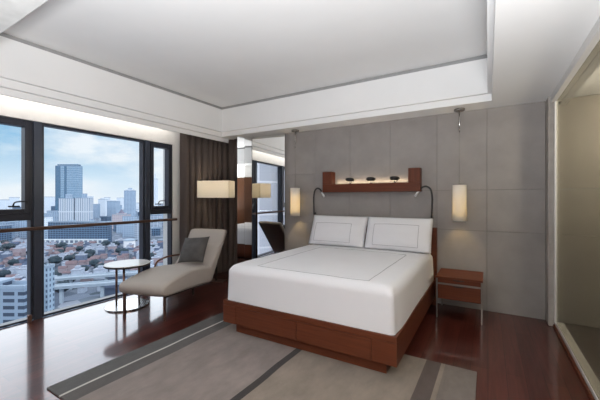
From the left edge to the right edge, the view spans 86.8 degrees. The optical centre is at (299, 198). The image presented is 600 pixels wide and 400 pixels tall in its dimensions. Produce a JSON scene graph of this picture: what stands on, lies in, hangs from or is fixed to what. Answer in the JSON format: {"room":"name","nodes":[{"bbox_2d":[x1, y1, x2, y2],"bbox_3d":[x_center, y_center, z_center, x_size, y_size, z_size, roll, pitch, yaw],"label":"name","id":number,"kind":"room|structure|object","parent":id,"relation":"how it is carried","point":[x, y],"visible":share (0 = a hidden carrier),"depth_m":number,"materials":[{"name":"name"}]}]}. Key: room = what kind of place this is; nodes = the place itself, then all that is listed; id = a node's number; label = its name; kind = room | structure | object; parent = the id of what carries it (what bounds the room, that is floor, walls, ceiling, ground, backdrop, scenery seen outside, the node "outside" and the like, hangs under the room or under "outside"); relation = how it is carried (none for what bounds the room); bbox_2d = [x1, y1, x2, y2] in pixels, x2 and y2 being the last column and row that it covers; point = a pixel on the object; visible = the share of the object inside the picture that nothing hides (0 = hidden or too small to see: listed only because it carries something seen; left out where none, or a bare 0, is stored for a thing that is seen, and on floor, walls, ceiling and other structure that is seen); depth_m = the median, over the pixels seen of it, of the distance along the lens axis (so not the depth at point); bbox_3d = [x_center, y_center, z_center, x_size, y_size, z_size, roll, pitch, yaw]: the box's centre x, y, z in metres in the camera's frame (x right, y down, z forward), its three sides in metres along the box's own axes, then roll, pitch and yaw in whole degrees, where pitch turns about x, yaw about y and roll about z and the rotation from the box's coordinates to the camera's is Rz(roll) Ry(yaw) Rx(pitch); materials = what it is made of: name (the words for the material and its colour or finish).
{"room":"hotel room","nodes":[
{"label":"hotel room","id":0,"kind":"room"},
{"bbox_2d":[0,0,47,33],"bbox_3d":[-2.013,-1.103,0.144,4.770,0.019,3.395,0,0,31],"label":"ceiling","id":1,"kind":"structure","parent":0,"point":[11,11],"depth_m":1.83,"materials":[{"name":"white paint"}]},
{"bbox_2d":[0,95,179,264],"bbox_3d":[-3.408,0.086,3.242,0.250,2.800,7.500,0,0,31],"label":"wall","id":2,"kind":"structure","parent":0,"point":[11,107],"depth_m":4.40,"materials":[{"name":"paint"}]},
{"bbox_2d":[0,116,177,327],"bbox_3d":[-3.634,0.251,2.650,0.205,2.270,6.050,0,0,31],"label":"window","id":3,"kind":"structure","parent":2,"relation":"in","point":[31,131],"depth_m":3.62,"materials":[{"name":"metal"}]},
{"bbox_2d":[42,123,149,316],"bbox_3d":[-2.700,0.251,4.301,0.128,2.270,1.365,0,0,31],"label":"window","id":4,"kind":"structure","parent":2,"relation":"in","point":[144,145],"depth_m":4.79,"materials":[{"name":"metal"}]},
{"bbox_2d":[150,141,171,264],"bbox_3d":[-2.219,0.251,5.051,0.180,2.270,0.415,0,0,31],"label":"window","id":5,"kind":"structure","parent":2,"relation":"in","point":[167,209],"depth_m":5.17,"materials":[{"name":"metal"}]},
{"bbox_2d":[0,271,589,399],"bbox_3d":[-1.086,1.446,1.923,5.090,0.120,7.400,0,0,31],"label":"floor","id":6,"kind":"structure","parent":0,"point":[513,357],"depth_m":3.03,"materials":[{"name":"red wood"}]},
{"bbox_2d":[27,314,31,322],"bbox_3d":[-3.031,1.343,3.550,0.045,0.085,0.035,0,0,31],"label":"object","id":7,"kind":"object","parent":6,"relation":"on","point":[29,317],"visible":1,"depth_m":3.53,"materials":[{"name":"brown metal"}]},
{"bbox_2d":[103,259,150,312],"bbox_3d":[-2.230,1.109,4.101,0.538,0.553,0.538,0,0,31],"label":"side table","id":8,"kind":"object","parent":6,"relation":"on","point":[132,304],"visible":0.91,"depth_m":4.07,"materials":[{"name":"silver metal"}]},
{"bbox_2d":[119,229,226,320],"bbox_3d":[-1.638,0.930,4.310,0.655,0.912,1.499,0,0,16],"label":"chaise lounge","id":9,"kind":"object","parent":6,"relation":"on","point":[164,281],"visible":0.85,"depth_m":3.98,"materials":[{"name":"beige fabric"}]},
{"bbox_2d":[178,236,209,262],"bbox_3d":[-1.514,0.726,4.521,0.413,0.359,0.253,0,0,11],"label":"throw cushion","id":10,"kind":"object","parent":9,"relation":"on","point":[193,249],"visible":1,"depth_m":4.45,"materials":[{"name":"grey fabric"}]},
{"bbox_2d":[197,180,234,283],"bbox_3d":[-1.400,0.546,5.301,0.550,1.680,0.266,0,0,9],"label":"floor lamp","id":11,"kind":"object","parent":6,"relation":"on","point":[222,188],"visible":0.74,"depth_m":5.18,"materials":[{"name":"beige fabric"}]},
{"bbox_2d":[237,136,251,263],"bbox_3d":[-0.988,0.134,5.649,0.255,2.485,0.014,0,0,-18],"label":"mirror","id":12,"kind":"object","parent":6,"relation":"on","point":[244,143],"visible":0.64,"depth_m":5.64,"materials":[{"name":"silver metal"}]},
{"bbox_2d":[47,312,476,399],"bbox_3d":[-0.220,1.381,2.413,2.690,0.011,1.841,0,0,31],"label":"area rug","id":13,"kind":"object","parent":6,"relation":"on","point":[208,359],"visible":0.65,"depth_m":2.46,"materials":[{"name":"carpet"}]},
{"bbox_2d":[223,226,436,373],"bbox_3d":[0.495,0.883,3.729,1.808,1.005,2.080,0,0,31],"label":"bed","id":14,"kind":"object","parent":6,"relation":"on","point":[371,350],"visible":0.34,"depth_m":2.78,"materials":[{"name":"brown wood"}]},
{"bbox_2d":[228,244,433,334],"bbox_3d":[0.480,0.855,3.696,1.753,0.378,1.990,0,0,31],"label":"mattress","id":15,"kind":"object","parent":14,"relation":"on","point":[374,290],"visible":0.97,"depth_m":2.92,"materials":[{"name":"white fabric"}]},
{"bbox_2d":[308,215,367,247],"bbox_3d":[0.540,0.462,4.587,0.858,0.416,0.244,0,0,31],"label":"pillow","id":16,"kind":"object","parent":15,"relation":"on","point":[348,231],"visible":1,"depth_m":4.50,"materials":[{"name":"white fabric"}]},
{"bbox_2d":[364,217,432,253],"bbox_3d":[1.276,0.462,4.151,0.848,0.416,0.244,0,0,31],"label":"pillow","id":17,"kind":"object","parent":15,"relation":"on","point":[385,233],"visible":1,"depth_m":4.07,"materials":[{"name":"white fabric"}]},
{"bbox_2d":[436,268,482,324],"bbox_3d":[1.920,1.144,3.800,0.479,0.484,0.504,0,0,31],"label":"nightstand","id":18,"kind":"object","parent":6,"relation":"on","point":[451,284],"visible":1,"depth_m":3.62,"materials":[{"name":"brown wood"}]},
{"bbox_2d":[555,322,599,399],"bbox_3d":[2.242,1.359,2.481,0.075,0.055,2.155,0,0,31],"label":"trim","id":19,"kind":"structure","parent":6,"relation":"on","point":[589,376],"depth_m":2.59,"materials":[{"name":"white paint"}]},
{"bbox_3d":[2.221,0.144,2.502,0.008,2.372,2.070,0,0,31],"label":"glass wall","id":20,"kind":"structure","parent":19,"relation":"on","visible":0},
{"bbox_2d":[554,101,556,322],"bbox_3d":[2.754,0.111,3.414,0.025,2.450,0.032,0,0,31],"label":"trim","id":21,"kind":"structure","parent":20,"relation":"attached to","point":[555,102],"depth_m":3.40,"materials":[{"name":"white paint"}]},
{"bbox_2d":[0,0,599,142],"bbox_3d":[-1.069,-1.391,1.913,5.130,0.687,7.400,0,0,31],"label":"ceiling","id":22,"kind":"structure","parent":0,"point":[221,53],"depth_m":3.38,"materials":[{"name":"paint"}]},
{"bbox_2d":[180,133,236,273],"bbox_3d":[-1.417,0.135,5.536,0.725,2.478,1.080,0,0,31],"label":"curtain","id":23,"kind":"object","parent":22,"relation":"hanging from","point":[201,159],"visible":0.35,"depth_m":5.67,"materials":[{"name":"brown fabric"}]},
{"bbox_2d":[0,32,486,109],"bbox_3d":[-0.483,-1.612,3.199,4.175,0.042,3.400,0,0,31],"label":"trim","id":24,"kind":"structure","parent":22,"relation":"attached to","point":[2,33],"depth_m":4.12,"materials":[{"name":"grey paint"}]},
{"bbox_2d":[290,129,299,215],"bbox_3d":[-0.078,-0.415,5.162,0.156,1.396,0.156,0,0,31],"label":"pendant lamp","id":25,"kind":"object","parent":22,"relation":"hanging from","point":[294,192],"visible":1,"depth_m":5.10,"materials":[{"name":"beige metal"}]},
{"bbox_2d":[453,108,466,220],"bbox_3d":[1.982,-0.417,3.940,0.156,1.391,0.156,0,0,31],"label":"pendant lamp","id":26,"kind":"object","parent":22,"relation":"hanging from","point":[459,191],"visible":1,"depth_m":3.88,"materials":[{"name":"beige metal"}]},
{"bbox_2d":[551,17,599,104],"bbox_3d":[0.993,-1.079,0.434,0.095,0.069,6.960,0,0,31],"label":"trim","id":27,"kind":"structure","parent":22,"relation":"attached to","point":[590,47],"depth_m":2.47,"materials":[{"name":"white paint"}]},
{"bbox_2d":[285,94,599,327],"bbox_3d":[2.168,0.136,4.138,5.488,2.501,0.250,0,0,31],"label":"wall","id":28,"kind":"structure","parent":0,"point":[502,237],"depth_m":3.90,"materials":[{"name":"tile"}]},
{"bbox_2d":[252,133,284,258],"bbox_3d":[-0.555,0.134,5.535,0.672,2.485,0.014,0,0,27],"label":"wall mirror","id":29,"kind":"object","parent":28,"relation":"attached to","point":[268,151],"visible":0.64,"depth_m":5.52,"materials":[{"name":"silver metal"}]},
{"bbox_2d":[313,188,324,214],"bbox_3d":[0.312,0.041,5.031,0.246,0.431,0.070,0,0,44],"label":"reading lamp","id":30,"kind":"object","parent":28,"relation":"attached to","point":[322,193],"visible":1,"depth_m":5.08,"materials":[{"name":"black metal"}]},
{"bbox_2d":[323,168,421,192],"bbox_3d":[0.999,-0.253,4.603,1.433,0.313,0.138,0,0,31],"label":"wall shelf","id":31,"kind":"object","parent":28,"relation":"attached to","point":[414,184],"visible":1,"depth_m":4.46,"materials":[{"name":"brown wood"}]},
{"bbox_2d":[345,178,354,183],"bbox_3d":[0.747,-0.265,4.739,0.140,0.089,0.136,0,0,31],"label":"spot lamp","id":32,"kind":"object","parent":31,"relation":"on","point":[351,180],"visible":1,"depth_m":4.70,"materials":[{"name":"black metal"}]},
{"bbox_2d":[366,177,375,182],"bbox_3d":[1.022,-0.265,4.576,0.140,0.089,0.136,0,0,31],"label":"spot lamp","id":33,"kind":"object","parent":31,"relation":"on","point":[370,179],"visible":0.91,"depth_m":4.53,"materials":[{"name":"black metal"}]},
{"bbox_2d":[390,176,399,182],"bbox_3d":[1.314,-0.265,4.402,0.140,0.089,0.136,0,0,31],"label":"spot lamp","id":34,"kind":"object","parent":31,"relation":"on","point":[395,179],"visible":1,"depth_m":4.36,"materials":[{"name":"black metal"}]},
{"bbox_2d":[414,185,432,217],"bbox_3d":[1.650,0.041,4.237,0.246,0.431,0.070,0,0,18],"label":"reading lamp","id":35,"kind":"object","parent":28,"relation":"attached to","point":[417,192],"visible":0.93,"depth_m":4.18,"materials":[{"name":"black metal"}]},
{"bbox_2d":[545,96,554,325],"bbox_3d":[2.855,0.136,3.626,0.078,2.500,0.430,0,0,31],"label":"trim","id":36,"kind":"structure","parent":28,"relation":"attached to","point":[549,107],"depth_m":3.46,"materials":[{"name":"paint"}]},
{"bbox_2d":[559,322,599,381],"bbox_3d":[2.975,1.446,1.782,1.900,0.120,3.300,0,0,31],"label":"floor","id":37,"kind":"structure","parent":0,"point":[587,338],"depth_m":3.05,"materials":[{"name":"tile"}]},
{"bbox_2d":[572,65,599,97],"bbox_3d":[2.932,-1.167,1.807,2.000,0.095,3.300,0,0,31],"label":"ceiling","id":38,"kind":"structure","parent":0,"point":[591,86],"depth_m":3.17,"materials":[{"name":"paint"}]},
{"label":"outside","id":39,"kind":"structure","parent":0,"visible":0},
{"bbox_2d":[0,203,162,313],"bbox_3d":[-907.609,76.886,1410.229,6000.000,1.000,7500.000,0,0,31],"label":"city","id":40,"kind":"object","parent":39,"point":[71,297],"depth_m":263.47},
{"bbox_2d":[0,200,8,208],"bbox_3d":[-1129.968,40.043,1207.000,34.669,72.686,14.600,0,0,0],"label":"tower","id":41,"kind":"structure","parent":40,"relation":"on","point":[4,204],"depth_m":1199.96,"materials":[{"name":"grey concrete"}]},
{"bbox_2d":[0,270,10,276],"bbox_3d":[-280.327,71.650,300.021,10.527,9.472,10.371,0,0,-10],"label":"tree","id":42,"kind":"object","parent":40,"relation":"on","point":[3,273],"visible":0.8,"depth_m":297.89,"materials":[{"name":"green plant"}]},
{"bbox_2d":[0,224,12,240],"bbox_3d":[-545.693,61.831,571.414,36.447,29.110,22.404,0,0,5],"label":"block","id":43,"kind":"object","parent":40,"relation":"on","point":[8,235],"visible":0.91,"depth_m":570.01,"materials":[{"name":"blue glass"}]},
{"bbox_2d":[1,251,11,260],"bbox_3d":[-365.548,71.272,395.264,6.911,10.228,8.617,0,0,-14],"label":"house","id":44,"kind":"structure","parent":40,"relation":"on","point":[5,254],"depth_m":392.05,"materials":[{"name":"white"}]},
{"bbox_2d":[0,222,14,237],"bbox_3d":[-570.615,60.681,604.739,33.286,31.410,22.068,0,0,-7],"label":"block","id":45,"kind":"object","parent":40,"relation":"on","point":[13,223],"visible":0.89,"depth_m":613.93,"materials":[{"name":"grey concrete"}]},
{"bbox_2d":[4,243,14,248],"bbox_3d":[-422.470,70.339,462.186,13.241,12.094,13.441,0,0,28],"label":"tree","id":46,"kind":"object","parent":40,"relation":"on","point":[8,245],"visible":0.9,"depth_m":458.47,"materials":[{"name":"green plant"}]},
{"bbox_2d":[7,266,18,274],"bbox_3d":[-285.860,71.947,315.771,6.057,8.878,7.553,0,0,-14],"label":"house","id":47,"kind":"structure","parent":40,"relation":"on","point":[12,269],"depth_m":314.02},
{"bbox_2d":[0,277,26,328],"bbox_3d":[-152.839,58.081,154.500,45.080,36.610,11.000,0,0,0],"label":"building","id":48,"kind":"structure","parent":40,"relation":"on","point":[13,294],"depth_m":150.01,"materials":[{"name":"white concrete"}]},
{"bbox_2d":[7,258,19,264],"bbox_3d":[-318.925,71.548,352.694,10.754,9.676,10.594,0,0,11],"label":"tree","id":49,"kind":"object","parent":40,"relation":"on","point":[13,261],"visible":0.84,"depth_m":350.15,"materials":[{"name":"green plant"}]},
{"bbox_2d":[8,221,18,235],"bbox_3d":[-580.441,52.939,651.000,18.770,46.894,22.600,0,0,0],"label":"apartment block","id":50,"kind":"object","parent":40,"relation":"on","point":[16,222],"visible":0.04,"depth_m":639.95,"materials":[{"name":"grey concrete"}]},
{"bbox_2d":[9,197,19,208],"bbox_3d":[-1267.507,34.964,1407.000,35.931,82.844,14.600,0,0,0],"label":"tower","id":51,"kind":"structure","parent":40,"relation":"on","point":[12,200],"depth_m":1400.16,"materials":[{"name":"grey concrete"}]},
{"bbox_2d":[12,254,20,258],"bbox_3d":[-353.276,72.792,394.307,6.751,7.188,8.329,0,0,-14],"label":"house","id":52,"kind":"structure","parent":40,"relation":"on","point":[16,256],"depth_m":392.63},
{"bbox_2d":[13,274,24,278],"bbox_3d":[-251.729,72.138,282.684,7.683,8.496,6.161,0,0,-23],"label":"house","id":53,"kind":"structure","parent":40,"relation":"on","point":[17,275],"depth_m":282.25,"materials":[{"name":"white"}]},
{"bbox_2d":[13,245,26,255],"bbox_3d":[-373.033,69.486,422.013,10.768,13.801,8.636,0,0,-6],"label":"house","id":54,"kind":"structure","parent":40,"relation":"on","point":[20,248],"depth_m":420.10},
{"bbox_2d":[16,265,26,276],"bbox_3d":[-271.193,71.065,311.879,8.696,10.642,10.843,0,0,-14],"label":"house","id":55,"kind":"structure","parent":40,"relation":"on","point":[22,270],"depth_m":307.57,"materials":[{"name":"white"}]},
{"bbox_2d":[18,256,25,262],"bbox_3d":[-329.372,72.722,374.724,6.488,7.329,8.004,0,0,-14],"label":"house","id":56,"kind":"structure","parent":40,"relation":"on","point":[20,259],"depth_m":372.37,"materials":[{"name":"grey"}]},
{"bbox_2d":[19,220,26,237],"bbox_3d":[-539.810,55.387,631.000,20.158,41.999,22.600,0,0,0],"label":"apartment block","id":57,"kind":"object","parent":40,"relation":"on","point":[23,234],"visible":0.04,"depth_m":619.96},
{"bbox_2d":[44,230,47,238],"bbox_3d":[-470.148,67.365,583.776,36.748,18.042,19.670,0,0,25],"label":"block","id":58,"kind":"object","parent":40,"relation":"on","point":[45,231],"visible":0.26,"depth_m":570.71,"materials":[{"name":"white concrete"}]},
{"bbox_2d":[42,264,54,317],"bbox_3d":[-153.139,57.991,192.500,4.796,36.790,5.600,0,0,0],"label":"block","id":59,"kind":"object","parent":40,"relation":"on","point":[48,268],"visible":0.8,"depth_m":190.93,"materials":[{"name":"white concrete"}]},
{"bbox_2d":[44,216,52,225],"bbox_3d":[-493.940,55.377,615.159,17.431,42.017,16.167,0,0,22],"label":"block","id":60,"kind":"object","parent":40,"relation":"on","point":[47,219],"visible":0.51,"depth_m":610.94,"materials":[{"name":"white concrete"}]},
{"bbox_2d":[44,246,52,253],"bbox_3d":[-335.672,69.783,420.804,8.768,13.206,10.933,0,0,-14],"label":"house","id":61,"kind":"structure","parent":40,"relation":"on","point":[47,248],"depth_m":418.87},
{"bbox_2d":[44,197,54,212],"bbox_3d":[-1201.892,33.608,1520.000,38.455,85.557,40.600,0,0,0],"label":"tower","id":62,"kind":"structure","parent":40,"relation":"on","point":[48,201],"depth_m":1499.96,"materials":[{"name":"grey concrete"}]},
{"bbox_2d":[47,210,57,220],"bbox_3d":[-724.706,55.895,939.852,37.806,40.982,19.139,0,0,-21],"label":"block","id":63,"kind":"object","parent":40,"relation":"on","point":[55,212],"visible":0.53,"depth_m":932.03,"materials":[{"name":"grey concrete"}]},
{"bbox_2d":[47,255,62,266],"bbox_3d":[-275.053,69.984,356.229,14.019,12.804,14.231,0,0,-5],"label":"tree","id":64,"kind":"object","parent":40,"relation":"on","point":[56,259],"visible":0.99,"depth_m":352.81,"materials":[{"name":"green plant"}]},
{"bbox_2d":[50,251,59,256],"bbox_3d":[-306.940,71.093,397.218,8.389,10.586,10.350,0,0,-14],"label":"house","id":65,"kind":"structure","parent":40,"relation":"on","point":[54,253],"depth_m":393.20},
{"bbox_2d":[54,281,69,292],"bbox_3d":[-187.708,70.558,250.248,12.763,11.656,12.956,0,0,-18],"label":"tree","id":66,"kind":"object","parent":40,"relation":"on","point":[59,282],"visible":0.37,"depth_m":248.53,"materials":[{"name":"green plant"}]},
{"bbox_2d":[56,242,67,247],"bbox_3d":[-352.878,70.219,470.263,13.504,12.333,13.708,0,0,-18],"label":"tree","id":67,"kind":"object","parent":40,"relation":"on","point":[61,244],"visible":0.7,"depth_m":465.97,"materials":[{"name":"green plant"}]},
{"bbox_2d":[58,266,67,272],"bbox_3d":[-241.766,72.471,323.092,7.409,7.830,6.005,0,0,-23],"label":"house","id":68,"kind":"structure","parent":40,"relation":"on","point":[61,269],"depth_m":321.24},
{"bbox_2d":[58,253,68,261],"bbox_3d":[-286.771,71.067,383.180,9.804,10.639,7.863,0,0,-6],"label":"house","id":69,"kind":"structure","parent":40,"relation":"on","point":[62,255],"depth_m":379.90,"materials":[{"name":"white"}]},
{"bbox_2d":[58,194,74,220],"bbox_3d":[-649.450,32.193,887.000,42.518,88.386,14.600,0,0,0],"label":"apartment tower","id":70,"kind":"structure","parent":40,"relation":"on","point":[66,206],"depth_m":880.06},
{"bbox_2d":[62,271,70,275],"bbox_3d":[-226.543,73.424,308.878,7.484,5.923,6.066,0,0,-6],"label":"house","id":71,"kind":"structure","parent":40,"relation":"on","point":[63,272],"depth_m":306.79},
{"bbox_2d":[55,164,82,209],"bbox_3d":[-736.642,-16.227,1011.750,70.101,185.225,25.100,0,0,0],"label":"glass tower","id":72,"kind":"structure","parent":40,"relation":"on","point":[68,177],"depth_m":999.92,"materials":[{"name":"blue glass"}]},
{"bbox_2d":[63,254,74,260],"bbox_3d":[-274.673,71.317,377.158,11.099,10.137,11.267,0,0,-16],"label":"tree","id":73,"kind":"object","parent":40,"relation":"on","point":[67,257],"visible":0.91,"depth_m":374.28,"materials":[{"name":"green plant"}]},
{"bbox_2d":[65,247,75,250],"bbox_3d":[-312.153,71.111,431.894,10.260,10.550,8.316,0,0,-14],"label":"house","id":74,"kind":"structure","parent":40,"relation":"on","point":[67,248],"depth_m":430.27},
{"bbox_2d":[65,260,77,270],"bbox_3d":[-242.924,71.171,337.268,10.407,10.431,8.435,0,0,-23],"label":"house","id":75,"kind":"structure","parent":40,"relation":"on","point":[71,265],"depth_m":334.60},
{"bbox_2d":[70,265,84,280],"bbox_3d":[-208.107,69.705,297.180,8.309,13.362,10.360,0,0,-14],"label":"house","id":76,"kind":"structure","parent":40,"relation":"on","point":[78,269],"depth_m":293.56,"materials":[{"name":"white"}]},
{"bbox_2d":[44,219,111,243],"bbox_3d":[-383.031,56.238,547.150,106.435,40.296,24.300,0,0,0],"label":"office block","id":77,"kind":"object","parent":40,"relation":"on","point":[99,234],"visible":0.82,"depth_m":544.98,"materials":[{"name":"blue glass"}]},
{"bbox_2d":[76,246,83,250],"bbox_3d":[-314.109,71.623,451.138,10.431,9.527,10.589,0,0,-7],"label":"tree","id":78,"kind":"object","parent":40,"relation":"on","point":[78,248],"visible":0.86,"depth_m":448.94,"materials":[{"name":"green plant"}]},
{"bbox_2d":[75,252,87,260],"bbox_3d":[-259.323,69.826,376.017,10.051,13.120,8.060,0,0,-6],"label":"house","id":79,"kind":"structure","parent":40,"relation":"on","point":[81,256],"depth_m":372.73,"materials":[{"name":"grey"}]},
{"bbox_2d":[77,287,86,293],"bbox_3d":[-177.313,73.175,258.459,5.753,6.422,7.098,0,0,-14],"label":"house","id":80,"kind":"structure","parent":40,"relation":"on","point":[83,289],"depth_m":255.49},
{"bbox_2d":[78,260,86,264],"bbox_3d":[-248.434,73.313,362.316,7.383,6.146,5.984,0,0,-14],"label":"house","id":81,"kind":"structure","parent":40,"relation":"on","point":[80,262],"depth_m":360.38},
{"bbox_2d":[75,194,92,220],"bbox_3d":[-603.785,31.138,887.000,42.240,90.496,14.600,0,0,0],"label":"apartment tower","id":82,"kind":"structure","parent":40,"relation":"on","point":[84,205],"depth_m":880.06,"materials":[{"name":"grey concrete"}]},
{"bbox_2d":[81,278,92,281],"bbox_3d":[-189.814,72.405,282.985,8.535,7.961,6.845,0,0,-23],"label":"house","id":83,"kind":"structure","parent":40,"relation":"on","point":[89,279],"depth_m":280.05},
{"bbox_2d":[54,279,125,303],"bbox_3d":[-138.959,69.786,245.000,101.926,13.200,8.600,0,0,-19],"label":"elevated road","id":84,"kind":"structure","parent":40,"relation":"on","point":[61,287],"depth_m":236.26,"materials":[{"name":"concrete"}]},
{"bbox_2d":[84,249,95,254],"bbox_3d":[-270.534,70.516,407.991,13.049,11.741,12.855,0,0,-18],"label":"tree","id":85,"kind":"object","parent":40,"relation":"on","point":[90,251],"visible":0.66,"depth_m":405.09,"materials":[{"name":"green plant"}]},
{"bbox_2d":[89,241,96,247],"bbox_3d":[-322.681,71.194,493.345,9.757,10.384,7.908,0,0,-6],"label":"house","id":86,"kind":"structure","parent":40,"relation":"on","point":[93,243],"depth_m":490.84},
{"bbox_2d":[89,259,99,265],"bbox_3d":[-225.585,71.208,347.374,11.339,10.357,11.511,0,0,38],"label":"tree","id":87,"kind":"object","parent":40,"relation":"on","point":[93,262],"visible":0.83,"depth_m":344.38,"materials":[{"name":"green plant"}]},
{"bbox_2d":[54,270,137,289],"bbox_3d":[-154.536,70.786,281.000,107.791,11.200,9.601,0,0,-21],"label":"elevated road","id":88,"kind":"structure","parent":40,"relation":"on","point":[106,275],"depth_m":271.10,"materials":[{"name":"concrete"}]},
{"bbox_2d":[93,204,99,217],"bbox_3d":[-651.419,46.699,1010.000,16.373,59.374,20.600,0,0,0],"label":"tower","id":89,"kind":"structure","parent":40,"relation":"on","point":[96,207],"depth_m":1002.36,"materials":[{"name":"grey concrete"}]},
{"bbox_2d":[95,244,104,253],"bbox_3d":[-278.646,70.360,442.649,10.055,12.052,8.063,0,0,-14],"label":"house","id":90,"kind":"structure","parent":40,"relation":"on","point":[99,247],"depth_m":439.61,"materials":[{"name":"grey"}]},
{"bbox_2d":[93,265,107,279],"bbox_3d":[-190.458,70.284,302.885,10.291,12.204,8.253,0,0,-14],"label":"house","id":91,"kind":"structure","parent":40,"relation":"on","point":[100,269],"depth_m":299.64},
{"bbox_2d":[98,250,105,254],"bbox_3d":[-268.638,72.894,429.745,8.821,6.985,7.150,0,0,-23],"label":"house","id":92,"kind":"structure","parent":40,"relation":"on","point":[100,252],"depth_m":427.44,"materials":[{"name":"grey"}]},
{"bbox_2d":[98,198,108,215],"bbox_3d":[-719.203,37.325,1162.000,27.808,78.121,24.600,0,0,0],"label":"tower","id":93,"kind":"structure","parent":40,"relation":"on","point":[102,201],"depth_m":1150.06,"materials":[{"name":"grey concrete"}]},
{"bbox_2d":[99,216,110,220],"bbox_3d":[-604.767,65.261,985.204,25.533,22.250,18.422,0,0,8],"label":"block","id":94,"kind":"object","parent":40,"relation":"on","point":[103,218],"visible":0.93,"depth_m":976.76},
{"bbox_2d":[107,249,113,255],"bbox_3d":[-253.560,71.930,424.789,6.872,8.911,8.479,0,0,-14],"label":"house","id":95,"kind":"structure","parent":40,"relation":"on","point":[109,252],"depth_m":421.33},
{"bbox_2d":[104,285,118,294],"bbox_3d":[-151.439,72.391,253.909,9.827,7.991,7.965,0,0,-6],"label":"house","id":96,"kind":"structure","parent":40,"relation":"on","point":[109,289],"depth_m":250.79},
{"bbox_2d":[108,243,116,252],"bbox_3d":[-264.500,69.906,447.637,8.695,12.959,10.842,0,0,-14],"label":"house","id":97,"kind":"structure","parent":40,"relation":"on","point":[113,246],"depth_m":443.60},
{"bbox_2d":[107,200,119,220],"bbox_3d":[-618.422,40.950,1052.000,30.127,70.872,24.600,0,0,0],"label":"tower","id":98,"kind":"structure","parent":40,"relation":"on","point":[113,206],"depth_m":1040.01,"materials":[{"name":"grey concrete"}]},
{"bbox_2d":[116,224,121,232],"bbox_3d":[-388.813,65.536,702.348,30.176,21.700,14.805,0,0,9],"label":"block","id":99,"kind":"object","parent":40,"relation":"on","point":[118,227],"visible":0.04,"depth_m":696.35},
{"bbox_2d":[116,198,123,209],"bbox_3d":[-909.778,35.879,1607.000,33.408,81.014,14.600,0,0,0],"label":"tower","id":100,"kind":"structure","parent":40,"relation":"on","point":[121,200],"depth_m":1599.82,"materials":[{"name":"grey concrete"}]},
{"bbox_2d":[117,255,123,260],"bbox_3d":[-217.648,72.640,384.436,7.586,7.492,6.148,0,0,-23],"label":"house","id":101,"kind":"structure","parent":40,"relation":"on","point":[120,257],"depth_m":382.60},
{"bbox_2d":[112,209,130,228],"bbox_3d":[-455.520,51.756,809.000,38.455,49.260,18.600,0,0,0],"label":"tower","id":102,"kind":"structure","parent":40,"relation":"on","point":[117,217],"depth_m":799.93,"materials":[{"name":"concrete"}]},
{"bbox_2d":[122,253,129,259],"bbox_3d":[-218.299,72.481,396.594,7.587,7.809,6.150,0,0,-6],"label":"house","id":103,"kind":"structure","parent":40,"relation":"on","point":[126,255],"depth_m":394.74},
{"bbox_2d":[122,216,136,237],"bbox_3d":[-340.177,55.617,633.943,24.210,41.537,16.465,0,0,-20],"label":"block","id":104,"kind":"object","parent":40,"relation":"on","point":[127,229],"visible":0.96,"depth_m":626.04,"materials":[{"name":"grey concrete"}]},
{"bbox_2d":[123,238,135,247],"bbox_3d":[-258.170,68.386,480.000,17.200,16.000,17.200,0,0,31],"label":"building","id":105,"kind":"structure","parent":40,"relation":"on","point":[126,242],"depth_m":474.12,"materials":[{"name":"white concrete"}]},
{"bbox_2d":[124,188,135,215],"bbox_3d":[-513.209,22.305,957.000,29.070,108.162,14.600,0,0,0],"label":"crown tower","id":106,"kind":"structure","parent":40,"relation":"on","point":[129,194],"depth_m":949.95,"materials":[{"name":"blue glass"}]},
{"bbox_2d":[134,218,138,239],"bbox_3d":[-299.387,56.388,593.570,16.137,39.995,14.329,0,0,-11],"label":"block","id":107,"kind":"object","parent":40,"relation":"on","point":[136,225],"visible":0.46,"depth_m":586.10,"materials":[{"name":"grey concrete"}]},
{"bbox_2d":[152,174,157,214],"bbox_3d":[-598.122,-12.996,1309.000,15.774,178.764,18.600,0,0,0],"label":"slim tower","id":108,"kind":"structure","parent":40,"relation":"on","point":[155,179],"depth_m":1304.46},
{"bbox_2d":[151,255,159,264],"bbox_3d":[-168.606,71.312,370.530,9.268,10.148,7.433,0,0,-23],"label":"house","id":109,"kind":"structure","parent":40,"relation":"on","point":[155,258],"depth_m":367.58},
{"bbox_2d":[150,215,161,228],"bbox_3d":[-372.855,59.076,814.824,26.987,34.620,22.531,0,0,-1],"label":"block","id":110,"kind":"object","parent":40,"relation":"on","point":[152,224],"visible":0.63,"depth_m":804.05,"materials":[{"name":"grey concrete"}]},
{"bbox_2d":[151,227,160,235],"bbox_3d":[-299.059,68.216,660.017,16.484,16.340,18.242,0,0,-18],"label":"block","id":111,"kind":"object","parent":40,"relation":"on","point":[156,231],"visible":1,"depth_m":652.09,"materials":[{"name":"blue glass"}]},
{"bbox_2d":[156,249,162,257],"bbox_3d":[-176.331,70.161,402.878,10.456,12.450,8.386,0,0,-14],"label":"house","id":112,"kind":"structure","parent":40,"relation":"on","point":[159,252],"depth_m":399.10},
{"bbox_3d":[0.453,0.337,-0.501,0.110,2.098,4.796,0,0,31],"label":"wall","id":113,"kind":"structure","parent":0,"visible":0},
{"bbox_2d":[553,324,594,399],"bbox_3d":[2.199,1.372,2.504,0.018,0.028,2.150,0,0,31],"label":"baseboard","id":114,"kind":"structure","parent":113,"relation":"attached to","point":[578,372],"depth_m":2.58,"materials":[{"name":"brown wood"}]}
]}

